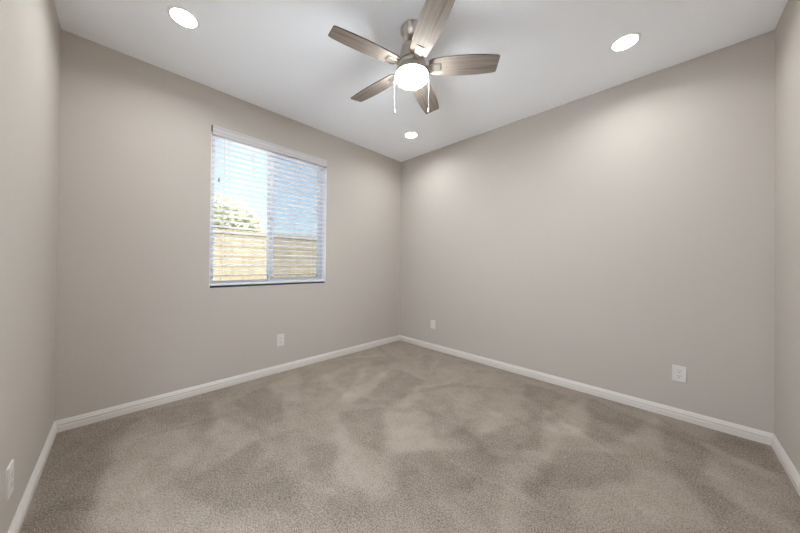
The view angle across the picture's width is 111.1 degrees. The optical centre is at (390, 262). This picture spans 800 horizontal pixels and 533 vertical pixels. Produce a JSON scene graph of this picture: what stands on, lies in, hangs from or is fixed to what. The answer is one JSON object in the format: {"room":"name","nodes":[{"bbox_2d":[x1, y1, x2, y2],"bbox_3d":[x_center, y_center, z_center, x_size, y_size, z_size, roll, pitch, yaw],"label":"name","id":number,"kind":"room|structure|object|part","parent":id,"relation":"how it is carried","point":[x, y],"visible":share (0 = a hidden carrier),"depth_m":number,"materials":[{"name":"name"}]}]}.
{"room":"empty bedroom","nodes":[
{"label":"empty bedroom","id":0,"kind":"room"},
{"bbox_2d":[0,0,60,532],"bbox_3d":[-1.122,-0.215,0.598,0.150,2.740,3.690,1,0,-44],"label":"wall","id":1,"kind":"structure","parent":0,"point":[30,30],"depth_m":1.26,"materials":[{"name":"beige paint"}]},
{"bbox_2d":[5,459,13,501],"bbox_3d":[-1.520,0.871,1.099,0.009,0.125,0.079,1,0,-44],"label":"wall outlet","id":2,"kind":"object","parent":1,"relation":"attached to","point":[10,469],"visible":1,"depth_m":1.08,"materials":[{"name":"grey plastic"}]},
{"bbox_2d":[8,421,56,532],"bbox_3d":[-1.687,1.114,1.268,0.014,0.078,1.650,1,0,-44],"label":"baseboard","id":3,"kind":"structure","parent":1,"relation":"attached to","point":[15,527],"depth_m":1.35,"materials":[{"name":"grey wood"}]},
{"bbox_2d":[54,29,400,420],"bbox_3d":[-1.102,-0.200,3.097,3.378,2.740,0.150,1,0,-44],"label":"wall","id":4,"kind":"structure","parent":0,"point":[138,315],"depth_m":2.28,"materials":[{"name":"beige paint"}]},
{"bbox_2d":[55,335,398,432],"bbox_3d":[-1.059,1.131,3.030,3.378,0.078,0.014,1,0,-44],"label":"baseboard","id":5,"kind":"structure","parent":4,"relation":"attached to","point":[69,423],"depth_m":2.39,"materials":[{"name":"grey wood"}]},
{"bbox_2d":[209,133,326,287],"bbox_3d":[-1.250,-0.502,2.949,1.194,1.480,0.143,1,0,-44],"label":"window","id":6,"kind":"structure","parent":4,"relation":"in","point":[318,276],"depth_m":2.95,"materials":[{"name":"grey plastic"}]},
{"bbox_3d":[-1.500,-0.506,2.779,0.538,1.410,0.025,1,0,-44],"label":"fixed sash","id":7,"kind":"part","parent":6,"relation":"part of","materials":[{"name":"clear glass"}]},
{"bbox_2d":[210,125,326,285],"bbox_3d":[-1.218,-0.511,2.917,1.191,1.461,0.069,1,0,-44],"label":"window blind","id":8,"kind":"object","parent":6,"relation":"attached to","point":[216,130],"visible":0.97,"depth_m":2.83,"materials":[{"name":"white plastic"}]},
{"bbox_3d":[-1.550,-0.495,2.555,0.004,1.334,0.004,1,0,-44],"label":"lift cord","id":9,"kind":"part","parent":8,"relation":"part of","materials":[{"name":"white fabric"}]},
{"bbox_3d":[-1.539,-0.491,2.610,0.002,1.407,0.058,1,0,-44],"label":"ladder cord","id":10,"kind":"part","parent":8,"relation":"part of","materials":[{"name":"white fabric"}]},
{"bbox_3d":[-1.384,-0.488,2.762,0.002,1.407,0.058,1,0,-44],"label":"ladder cord","id":11,"kind":"part","parent":8,"relation":"part of","materials":[{"name":"white fabric"}]},
{"bbox_3d":[-1.229,0.210,2.917,1.172,0.020,0.052,1,0,-44],"label":"rail","id":12,"kind":"part","parent":8,"relation":"part of","materials":[{"name":"white plastic"}]},
{"bbox_3d":[-1.071,-0.483,3.068,0.002,1.407,0.058,1,0,-44],"label":"ladder cord","id":13,"kind":"part","parent":8,"relation":"part of","materials":[{"name":"white fabric"}]},
{"bbox_3d":[-0.904,-0.480,3.233,0.002,1.407,0.058,1,0,-44],"label":"ladder cord","id":14,"kind":"part","parent":8,"relation":"part of","materials":[{"name":"white fabric"}]},
{"bbox_3d":[-1.077,-0.499,3.150,0.606,1.410,0.028,1,0,-44],"label":"sliding sash","id":15,"kind":"part","parent":6,"relation":"part of","materials":[{"name":"grey plastic"}]},
{"bbox_2d":[277,334,283,345],"bbox_3d":[-1.169,0.827,2.925,0.079,0.125,0.009,1,0,-44],"label":"wall outlet","id":16,"kind":"object","parent":4,"relation":"attached to","point":[280,337],"visible":1,"depth_m":2.92,"materials":[{"name":"grey plastic"}]},
{"bbox_2d":[20,340,799,532],"bbox_3d":[0.122,1.226,1.824,3.378,0.100,3.390,1,0,-44],"label":"floor","id":17,"kind":"structure","parent":0,"point":[399,436],"depth_m":1.59,"materials":[{"name":"beige carpet"}]},
{"bbox_2d":[54,0,787,161],"bbox_3d":[0.152,-1.664,1.842,3.678,0.200,3.690,1,0,-44],"label":"ceiling","id":18,"kind":"structure","parent":0,"point":[280,57],"depth_m":1.99,"materials":[{"name":"white paint"}]},
{"bbox_2d":[166,5,199,28],"bbox_3d":[-1.332,-1.576,1.772,0.176,0.008,0.176,1,0,-44],"label":"recessed light","id":19,"kind":"object","parent":18,"relation":"in","point":[180,15],"visible":1,"depth_m":1.76,"materials":[{"name":"white"}]},
{"bbox_2d":[404,132,417,137],"bbox_3d":[0.254,-1.550,3.344,0.176,0.008,0.176,1,0,-44],"label":"recessed light","id":20,"kind":"object","parent":18,"relation":"in","point":[407,134],"visible":1,"depth_m":3.33,"materials":[{"name":"white"}]},
{"bbox_2d":[328,0,499,113],"bbox_3d":[0.117,-1.279,1.848,1.092,0.570,1.065,1,0,-44],"label":"ceiling fan","id":21,"kind":"object","parent":18,"relation":"hanging from","point":[419,36],"visible":1,"depth_m":1.76,"materials":[{"name":"brown wood"}]},
{"bbox_3d":[-0.144,-1.305,1.663,0.449,0.006,0.143,1,13,-31],"label":"blade","id":22,"kind":"part","parent":21,"relation":"part of","materials":[{"name":"brown wood"}]},
{"bbox_3d":[-0.108,-1.302,2.057,0.449,0.006,0.143,0,13,41],"label":"blade","id":23,"kind":"part","parent":21,"relation":"part of","materials":[{"name":"brown wood"}]},
{"bbox_3d":[0.144,-1.222,1.835,0.212,0.058,0.212,1,0,-44],"label":"glass globe","id":24,"kind":"part","parent":21,"relation":"part of","materials":[{"name":"white glass"}]},
{"bbox_3d":[0.277,-1.298,2.145,0.143,0.006,0.448,-14,-6,22],"label":"blade","id":25,"kind":"part","parent":21,"relation":"part of","materials":[{"name":"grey wood"}]},
{"bbox_3d":[0.219,-1.302,1.508,0.143,0.006,0.448,14,-3,-12],"label":"blade","id":26,"kind":"part","parent":21,"relation":"part of","materials":[{"name":"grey wood"}]},
{"bbox_3d":[0.480,-1.298,1.805,0.449,0.006,0.143,1,-13,5],"label":"blade","id":27,"kind":"part","parent":21,"relation":"part of","materials":[{"name":"brown wood"}]},
{"bbox_2d":[609,32,641,51],"bbox_3d":[1.651,-1.543,1.928,0.176,0.008,0.176,1,0,-44],"label":"recessed light","id":28,"kind":"object","parent":18,"relation":"in","point":[628,40],"visible":1,"depth_m":1.92,"materials":[{"name":"white"}]},
{"bbox_2d":[399,30,774,433],"bbox_3d":[1.396,-0.173,3.068,0.150,2.740,3.690,1,0,-44],"label":"wall","id":29,"kind":"structure","parent":0,"point":[614,238],"depth_m":2.35,"materials":[{"name":"beige paint"}]},
{"bbox_2d":[431,320,434,328],"bbox_3d":[0.587,0.850,3.764,0.007,0.114,0.074,1,0,-44],"label":"wall plate","id":30,"kind":"object","parent":29,"relation":"attached to","point":[432,321],"visible":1,"depth_m":3.76,"materials":[{"name":"grey plastic"}]},
{"bbox_2d":[399,335,772,445],"bbox_3d":[1.324,1.157,3.002,0.014,0.078,3.390,1,0,-44],"label":"baseboard","id":31,"kind":"structure","parent":29,"relation":"attached to","point":[738,430],"depth_m":2.34,"materials":[{"name":"grey wood"}]},
{"bbox_2d":[672,365,685,382],"bbox_3d":[2.215,0.853,2.103,0.009,0.120,0.075,1,0,-44],"label":"wall outlet","id":32,"kind":"object","parent":29,"relation":"attached to","point":[678,372],"visible":1,"depth_m":2.10,"materials":[{"name":"grey plastic"}]},
{"bbox_2d":[774,0,799,473],"bbox_3d":[1.376,-0.189,0.569,3.378,2.740,0.150,1,0,-44],"label":"wall","id":33,"kind":"structure","parent":0,"point":[787,31],"depth_m":1.61,"materials":[{"name":"beige paint"}]},
{"bbox_2d":[771,434,799,495],"bbox_3d":[1.305,1.142,0.620,3.378,0.078,0.014,1,0,-44],"label":"baseboard","id":34,"kind":"structure","parent":33,"relation":"attached to","point":[788,466],"depth_m":1.57,"materials":[{"name":"grey wood"}]},
{"label":"outside","id":35,"kind":"structure","parent":0,"visible":0},
{"bbox_3d":[-6.243,1.395,7.867,24.000,0.200,13.850,1,0,-44],"label":"ground","id":36,"kind":"structure","parent":35,"visible":0},
{"bbox_2d":[214,191,262,232],"bbox_3d":[-5.082,-0.347,7.484,2.974,3.320,2.067,1,0,-44],"label":"tree","id":37,"kind":"object","parent":36,"relation":"on","point":[215,195],"visible":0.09,"depth_m":7.40,"materials":[{"name":"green plant"}]},
{"bbox_2d":[213,229,315,280],"bbox_3d":[-3.084,0.322,6.093,18.000,1.990,0.240,1,0,-44],"label":"wall","id":38,"kind":"structure","parent":36,"relation":"on","point":[224,272],"depth_m":6.08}
]}

